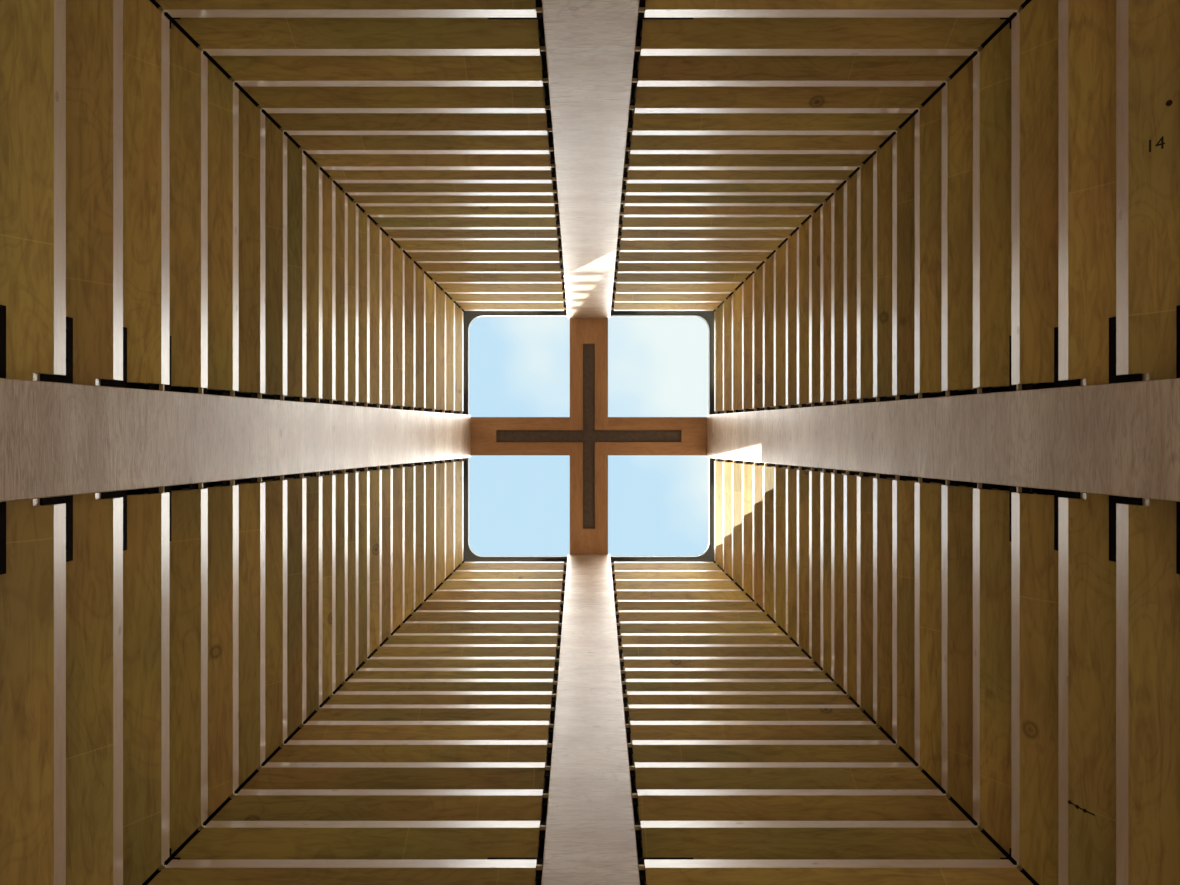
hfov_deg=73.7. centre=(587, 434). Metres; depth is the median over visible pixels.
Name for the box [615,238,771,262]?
board
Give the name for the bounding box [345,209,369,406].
board
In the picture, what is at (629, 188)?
board
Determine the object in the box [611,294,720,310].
board
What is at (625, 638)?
board
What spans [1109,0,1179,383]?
board
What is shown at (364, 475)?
board
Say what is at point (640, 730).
board
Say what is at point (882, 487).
board
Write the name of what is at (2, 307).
board
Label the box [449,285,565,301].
board
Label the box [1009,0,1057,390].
board
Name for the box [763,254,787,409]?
board
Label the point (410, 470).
board
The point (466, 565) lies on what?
board
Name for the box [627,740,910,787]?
board
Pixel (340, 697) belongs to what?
board
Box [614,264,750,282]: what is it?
board
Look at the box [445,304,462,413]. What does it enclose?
board
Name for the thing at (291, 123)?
board
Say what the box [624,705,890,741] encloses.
board
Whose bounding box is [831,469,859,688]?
board
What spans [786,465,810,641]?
board
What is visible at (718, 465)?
board
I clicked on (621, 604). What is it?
board
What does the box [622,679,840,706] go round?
board
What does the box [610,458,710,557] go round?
window
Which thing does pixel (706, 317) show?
window
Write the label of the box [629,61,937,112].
board
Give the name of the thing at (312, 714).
trim
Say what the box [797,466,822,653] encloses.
board
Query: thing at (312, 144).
board
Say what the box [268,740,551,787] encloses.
board
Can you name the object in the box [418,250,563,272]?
board
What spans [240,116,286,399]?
board
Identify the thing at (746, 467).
board
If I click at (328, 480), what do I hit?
board
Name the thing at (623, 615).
board
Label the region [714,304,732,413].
board
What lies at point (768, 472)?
board
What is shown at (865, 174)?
board
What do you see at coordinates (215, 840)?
board
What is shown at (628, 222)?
board
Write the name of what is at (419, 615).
board
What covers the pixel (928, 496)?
board
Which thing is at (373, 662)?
board
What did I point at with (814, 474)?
board
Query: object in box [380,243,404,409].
board
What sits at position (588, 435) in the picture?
cross
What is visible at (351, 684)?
board
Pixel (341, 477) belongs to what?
board
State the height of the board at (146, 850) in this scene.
0.384 m
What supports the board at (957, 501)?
attached to the timber post at (1115, 439)
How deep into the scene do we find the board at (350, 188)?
5.41 m
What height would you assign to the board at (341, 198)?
0.310 m
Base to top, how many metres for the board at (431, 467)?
0.379 m
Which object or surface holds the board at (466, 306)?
attached to the timber post at (590, 61)
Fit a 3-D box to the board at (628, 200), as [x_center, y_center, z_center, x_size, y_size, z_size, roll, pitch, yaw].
[1.026,-1.720,5.522,1.580,0.312,0.150,0,-90,0]
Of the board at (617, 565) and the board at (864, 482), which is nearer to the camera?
the board at (864, 482)
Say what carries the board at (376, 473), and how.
attached to the timber post at (57, 439)
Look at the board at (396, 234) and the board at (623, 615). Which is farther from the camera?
the board at (623, 615)
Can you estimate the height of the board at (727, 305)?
0.368 m
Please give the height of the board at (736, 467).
0.366 m
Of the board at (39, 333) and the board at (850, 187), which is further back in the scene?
the board at (850, 187)
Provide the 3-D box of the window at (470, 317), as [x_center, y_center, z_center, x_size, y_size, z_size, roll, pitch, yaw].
[-0.717,-0.711,8.172,1.060,0.077,1.060,0,-90,0]
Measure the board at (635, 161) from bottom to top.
0.310 m
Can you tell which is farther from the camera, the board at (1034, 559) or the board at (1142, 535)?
the board at (1034, 559)
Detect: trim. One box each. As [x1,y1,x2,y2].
[142,576,448,884]
[149,0,449,295]
[728,0,1030,295]
[729,576,1038,884]
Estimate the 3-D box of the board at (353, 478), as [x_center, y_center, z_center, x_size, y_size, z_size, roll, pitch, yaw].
[-1.726,1.032,5.522,0.150,0.312,1.580,0,-90,0]
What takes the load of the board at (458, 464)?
attached to the timber post at (57, 439)
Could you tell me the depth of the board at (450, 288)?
7.40 m
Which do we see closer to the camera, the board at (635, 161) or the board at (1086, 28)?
the board at (1086, 28)
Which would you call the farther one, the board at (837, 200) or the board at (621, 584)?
the board at (621, 584)
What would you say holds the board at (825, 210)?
attached to the timber post at (1115, 439)
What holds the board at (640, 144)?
attached to the timber post at (590, 61)
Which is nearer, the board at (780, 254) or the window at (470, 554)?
the board at (780, 254)
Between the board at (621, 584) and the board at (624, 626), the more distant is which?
the board at (621, 584)
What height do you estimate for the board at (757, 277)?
0.367 m
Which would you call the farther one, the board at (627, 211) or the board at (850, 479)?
the board at (627, 211)
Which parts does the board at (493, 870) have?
corner plate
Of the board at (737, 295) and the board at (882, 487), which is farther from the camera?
the board at (737, 295)
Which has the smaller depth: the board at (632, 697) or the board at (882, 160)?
the board at (882, 160)
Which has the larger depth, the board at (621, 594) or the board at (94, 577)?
the board at (621, 594)
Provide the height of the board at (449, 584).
0.366 m
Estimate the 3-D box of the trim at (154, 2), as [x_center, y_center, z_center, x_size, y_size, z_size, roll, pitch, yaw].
[-1.880,-1.874,5.310,0.368,5.620,1.533,-45,-90,0]
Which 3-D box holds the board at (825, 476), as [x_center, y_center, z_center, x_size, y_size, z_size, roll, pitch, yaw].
[1.754,1.032,5.522,0.150,0.312,1.580,0,-90,0]
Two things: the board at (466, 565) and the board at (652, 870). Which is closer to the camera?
the board at (652, 870)
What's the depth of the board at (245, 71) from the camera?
4.14 m
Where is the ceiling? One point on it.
(465, 559)
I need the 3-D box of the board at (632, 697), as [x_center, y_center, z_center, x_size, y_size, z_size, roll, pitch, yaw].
[1.054,1.817,5.179,1.636,0.310,0.150,0,-90,0]
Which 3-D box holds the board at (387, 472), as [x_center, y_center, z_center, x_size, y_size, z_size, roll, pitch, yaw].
[-1.628,0.982,6.142,0.150,0.354,1.481,0,-90,0]
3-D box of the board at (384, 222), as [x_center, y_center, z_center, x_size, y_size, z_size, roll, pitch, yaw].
[-0.965,-1.655,5.926,1.515,0.328,0.150,0,-90,0]
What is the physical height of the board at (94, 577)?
0.393 m
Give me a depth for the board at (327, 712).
5.05 m
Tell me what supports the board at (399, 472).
attached to the timber post at (57, 439)
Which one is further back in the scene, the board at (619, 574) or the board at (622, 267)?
the board at (619, 574)
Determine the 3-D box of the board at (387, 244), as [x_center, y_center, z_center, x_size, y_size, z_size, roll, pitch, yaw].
[-1.628,-0.942,6.142,0.150,0.354,1.481,0,-90,0]
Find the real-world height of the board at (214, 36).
0.369 m
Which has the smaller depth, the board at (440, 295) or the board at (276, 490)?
the board at (276, 490)
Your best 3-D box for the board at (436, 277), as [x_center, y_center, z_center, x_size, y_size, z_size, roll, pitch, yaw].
[-0.869,-1.463,7.120,1.323,0.379,0.150,0,-90,0]
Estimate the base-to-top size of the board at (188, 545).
0.369 m
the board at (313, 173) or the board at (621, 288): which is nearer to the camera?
the board at (313, 173)
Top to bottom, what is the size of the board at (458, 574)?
0.368 m
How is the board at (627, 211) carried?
attached to the timber post at (590, 61)
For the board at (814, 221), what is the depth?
5.77 m
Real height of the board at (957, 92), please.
0.364 m
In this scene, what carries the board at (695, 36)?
attached to the timber post at (590, 61)
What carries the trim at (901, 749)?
attached to the ceiling
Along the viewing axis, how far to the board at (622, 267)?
6.87 m
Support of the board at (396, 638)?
attached to the timber post at (590, 814)
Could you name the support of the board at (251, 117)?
attached to the timber post at (57, 439)
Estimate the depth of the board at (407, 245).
6.40 m
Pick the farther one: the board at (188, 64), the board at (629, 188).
the board at (629, 188)
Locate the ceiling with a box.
[448,296,729,576]
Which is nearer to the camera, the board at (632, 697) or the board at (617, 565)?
the board at (632, 697)
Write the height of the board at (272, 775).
0.348 m
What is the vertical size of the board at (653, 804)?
0.364 m
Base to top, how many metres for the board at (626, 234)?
0.354 m
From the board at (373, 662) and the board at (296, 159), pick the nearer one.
the board at (296, 159)
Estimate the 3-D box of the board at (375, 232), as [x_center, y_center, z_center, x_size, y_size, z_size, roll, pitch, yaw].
[-1.661,-0.959,5.926,0.150,0.328,1.515,0,-90,0]
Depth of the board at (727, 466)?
7.66 m
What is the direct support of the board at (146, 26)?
attached to the timber post at (57, 439)
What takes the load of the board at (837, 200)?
attached to the timber post at (1115, 439)
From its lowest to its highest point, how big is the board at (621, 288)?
0.366 m
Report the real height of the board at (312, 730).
0.327 m
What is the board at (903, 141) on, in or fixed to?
attached to the timber post at (1115, 439)
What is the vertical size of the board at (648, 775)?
0.348 m
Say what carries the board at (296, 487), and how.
attached to the timber post at (57, 439)
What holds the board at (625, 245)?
attached to the timber post at (590, 61)
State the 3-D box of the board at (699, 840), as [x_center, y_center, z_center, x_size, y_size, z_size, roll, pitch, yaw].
[1.164,2.037,3.869,1.856,0.369,0.150,0,-90,0]
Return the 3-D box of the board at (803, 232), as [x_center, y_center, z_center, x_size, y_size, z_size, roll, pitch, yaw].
[1.689,-0.959,5.926,0.150,0.328,1.515,0,-90,0]
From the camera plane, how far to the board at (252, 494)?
4.39 m
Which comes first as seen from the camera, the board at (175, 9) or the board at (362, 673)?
the board at (175, 9)
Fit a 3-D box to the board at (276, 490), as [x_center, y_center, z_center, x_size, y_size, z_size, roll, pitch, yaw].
[-1.881,1.109,4.595,0.150,0.340,1.735,0,-90,0]
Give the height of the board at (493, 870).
0.384 m
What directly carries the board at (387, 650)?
attached to the timber post at (590, 814)
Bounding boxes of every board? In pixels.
[0,0,72,383]
[0,305,5,377]
[0,495,72,884]
[0,501,5,574]
[47,490,126,884]
[48,0,126,387]
[123,0,170,390]
[123,486,170,884]
[144,2,207,393]
[144,482,207,853]
[148,857,542,884]
[149,821,545,884]
[155,0,542,18]
[174,18,545,55]
[181,59,238,396]
[181,480,238,816]
[211,29,548,86]
[211,789,548,846]
[213,477,264,785]
[214,90,264,398]
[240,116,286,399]
[240,475,286,759]
[242,62,550,112]
[242,762,550,814]
[263,138,305,401]
[264,473,305,737]
[265,721,553,764]
[268,87,551,134]
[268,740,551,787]
[284,136,321,402]
[284,472,321,717]
[290,111,553,153]
[303,471,335,701]
[308,172,335,403]
[309,132,554,169]
[309,705,554,742]
[315,679,556,713]
[320,186,347,404]
[320,469,347,687]
[323,468,358,675]
[325,151,555,182]
[325,691,555,723]
[333,198,358,405]
[338,167,556,194]
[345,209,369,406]
[345,467,369,664]
[350,193,557,205]
[350,668,557,680]
[356,220,381,407]
[356,466,381,653]
[361,184,558,216]
[361,657,558,689]
[367,232,392,408]
[367,465,392,641]
[372,215,559,228]
[372,644,559,658]
[374,633,560,653]
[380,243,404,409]
[382,464,404,630]
[384,220,560,239]
[391,255,414,409]
[391,463,414,618]
[395,229,561,251]
[395,621,561,644]
[403,462,425,608]
[407,239,562,262]
[407,610,562,633]
[414,276,435,411]
[414,461,435,597]
[415,265,425,410]
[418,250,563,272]
[418,600,563,622]
[424,273,445,412]
[424,460,445,586]
[427,579,564,599]
[428,261,564,282]
[428,590,564,611]
[434,295,454,413]
[434,459,454,576]
[438,273,564,293]
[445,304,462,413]
[448,570,565,587]
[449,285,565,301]
[454,300,566,310]
[455,458,462,567]
[457,562,566,571]
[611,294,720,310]
[611,562,720,578]
[612,283,728,301]
[612,570,729,589]
[613,273,739,293]
[613,579,752,601]
[614,261,760,272]
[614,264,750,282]
[614,590,749,608]
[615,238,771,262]
[615,600,759,611]
[615,610,770,634]
[616,227,783,251]
[616,621,782,645]
[618,215,794,239]
[618,633,793,658]
[619,204,806,228]
[619,644,806,669]
[620,184,817,216]
[620,657,817,689]
[621,181,828,205]
[621,668,828,693]
[622,167,840,194]
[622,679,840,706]
[623,156,853,182]
[623,691,854,718]
[624,133,869,169]
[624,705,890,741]
[626,113,889,153]
[626,721,888,761]
[627,87,911,134]
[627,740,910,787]
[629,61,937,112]
[629,762,937,814]
[632,29,968,86]
[632,789,969,846]
[634,18,1005,55]
[634,821,1026,884]
[638,0,1025,18]
[638,857,1032,884]
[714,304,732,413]
[714,458,724,570]
[723,295,743,413]
[723,459,743,576]
[732,274,753,412]
[732,460,753,586]
[742,276,763,411]
[742,461,763,596]
[752,265,775,410]
[752,462,775,607]
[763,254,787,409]
[763,463,787,618]
[774,242,798,409]
[774,464,795,630]
[786,222,810,408]
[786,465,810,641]
[797,220,822,407]
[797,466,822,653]
[809,209,833,406]
[809,467,833,664]
[820,198,845,405]
[820,468,855,675]
[831,163,865,404]
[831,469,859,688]
[844,173,870,403]
[844,471,875,701]
[857,157,894,402]
[857,472,894,717]
[873,113,916,401]
[873,473,915,736]
[892,116,939,399]
[892,475,939,759]
[915,89,965,398]
[915,477,964,786]
[942,59,998,396]
[942,480,998,817]
[973,0,1036,393]
[973,482,1036,853]
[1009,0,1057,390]
[1009,486,1057,884]
[1054,0,1133,387]
[1054,490,1134,884]
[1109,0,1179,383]
[1109,495,1179,884]
[1176,305,1179,377]
[1176,501,1179,573]
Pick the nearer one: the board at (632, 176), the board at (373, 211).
the board at (632, 176)
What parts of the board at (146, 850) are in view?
corner plate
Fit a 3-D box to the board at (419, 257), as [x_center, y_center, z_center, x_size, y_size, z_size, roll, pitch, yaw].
[-0.909,-1.544,6.614,1.404,0.352,0.150,0,-90,0]
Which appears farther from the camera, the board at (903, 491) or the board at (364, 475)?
the board at (364, 475)
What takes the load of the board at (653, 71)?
attached to the timber post at (590, 61)
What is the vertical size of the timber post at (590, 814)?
9.516 m
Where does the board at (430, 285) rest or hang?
attached to the timber post at (57, 439)
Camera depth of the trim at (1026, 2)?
4.91 m
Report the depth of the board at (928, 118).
4.38 m
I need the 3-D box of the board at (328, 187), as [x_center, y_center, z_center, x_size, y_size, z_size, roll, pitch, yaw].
[-1.783,-1.020,5.179,0.150,0.310,1.636,0,-90,0]
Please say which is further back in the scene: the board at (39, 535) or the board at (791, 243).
the board at (791, 243)
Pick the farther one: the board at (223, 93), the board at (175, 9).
the board at (223, 93)
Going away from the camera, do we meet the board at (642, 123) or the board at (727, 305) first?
the board at (642, 123)
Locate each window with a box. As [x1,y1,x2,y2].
[467,314,566,414]
[467,458,566,557]
[610,314,710,414]
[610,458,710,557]
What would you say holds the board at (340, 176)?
attached to the timber post at (590, 61)
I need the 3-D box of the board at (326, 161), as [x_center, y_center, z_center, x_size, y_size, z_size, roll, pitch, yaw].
[-1.040,-1.806,5.002,1.665,0.310,0.150,0,-90,0]
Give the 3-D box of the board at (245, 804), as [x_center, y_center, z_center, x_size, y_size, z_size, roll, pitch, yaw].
[-1.114,1.994,4.125,1.814,0.364,0.150,0,-90,0]
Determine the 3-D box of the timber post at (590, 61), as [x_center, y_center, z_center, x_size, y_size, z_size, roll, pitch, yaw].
[0.014,-2.082,3.360,0.620,9.516,1.769,0,-90,0]
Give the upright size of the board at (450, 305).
0.368 m
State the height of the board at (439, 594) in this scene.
0.379 m
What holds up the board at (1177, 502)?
attached to the timber post at (1115, 439)
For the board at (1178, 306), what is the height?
0.402 m
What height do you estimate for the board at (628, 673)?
0.312 m
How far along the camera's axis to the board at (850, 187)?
5.24 m
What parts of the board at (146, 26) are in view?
corner plate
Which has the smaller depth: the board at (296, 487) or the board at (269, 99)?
the board at (269, 99)
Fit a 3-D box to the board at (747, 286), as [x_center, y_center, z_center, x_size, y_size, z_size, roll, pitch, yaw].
[1.497,-0.863,7.120,0.150,0.379,1.323,0,-90,0]
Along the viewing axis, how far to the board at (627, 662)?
5.76 m
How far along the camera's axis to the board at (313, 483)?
5.05 m
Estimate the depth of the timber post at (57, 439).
3.75 m
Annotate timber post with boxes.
[0,378,470,501]
[536,554,644,884]
[538,0,641,317]
[707,378,1179,501]
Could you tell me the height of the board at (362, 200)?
0.312 m
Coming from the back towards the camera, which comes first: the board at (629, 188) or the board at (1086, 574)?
the board at (629, 188)
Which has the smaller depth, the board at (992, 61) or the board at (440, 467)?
the board at (992, 61)
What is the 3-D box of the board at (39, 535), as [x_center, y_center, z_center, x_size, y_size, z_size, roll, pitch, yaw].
[-2.146,1.241,3.014,0.150,0.400,2.000,0,-90,0]
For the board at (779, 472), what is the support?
attached to the timber post at (1115, 439)
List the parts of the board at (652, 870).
corner plate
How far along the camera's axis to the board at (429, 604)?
6.87 m
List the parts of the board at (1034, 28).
corner plate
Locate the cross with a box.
[471,318,706,553]
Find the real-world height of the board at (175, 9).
0.384 m
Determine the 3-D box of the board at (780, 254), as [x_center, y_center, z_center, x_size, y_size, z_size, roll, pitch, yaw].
[1.617,-0.923,6.379,0.150,0.351,1.442,0,-90,0]
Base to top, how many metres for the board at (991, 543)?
0.369 m
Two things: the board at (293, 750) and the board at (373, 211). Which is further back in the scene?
the board at (373, 211)
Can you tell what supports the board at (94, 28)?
attached to the timber post at (57, 439)
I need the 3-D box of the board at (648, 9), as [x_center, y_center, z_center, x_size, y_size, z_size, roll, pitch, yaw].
[1.187,-2.043,3.598,1.902,0.384,0.150,0,-90,0]
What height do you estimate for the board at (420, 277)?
0.367 m
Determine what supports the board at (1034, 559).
attached to the timber post at (1115, 439)
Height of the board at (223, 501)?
0.364 m
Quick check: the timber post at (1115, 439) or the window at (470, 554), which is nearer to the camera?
the timber post at (1115, 439)
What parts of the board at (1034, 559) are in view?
corner plate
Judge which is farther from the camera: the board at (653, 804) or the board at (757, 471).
the board at (757, 471)
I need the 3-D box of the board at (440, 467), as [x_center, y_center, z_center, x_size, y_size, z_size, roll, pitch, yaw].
[-1.425,0.880,7.386,0.150,0.366,1.278,0,-90,0]
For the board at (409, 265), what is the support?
attached to the timber post at (57, 439)
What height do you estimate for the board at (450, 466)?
0.368 m
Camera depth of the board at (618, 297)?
7.65 m
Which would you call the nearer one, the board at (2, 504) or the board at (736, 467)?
the board at (2, 504)
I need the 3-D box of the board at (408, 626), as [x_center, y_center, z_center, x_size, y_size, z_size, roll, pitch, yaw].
[-0.929,1.623,6.379,1.442,0.351,0.150,0,-90,0]
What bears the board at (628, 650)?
attached to the timber post at (590, 814)
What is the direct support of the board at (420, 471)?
attached to the timber post at (57, 439)
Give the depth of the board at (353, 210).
5.59 m

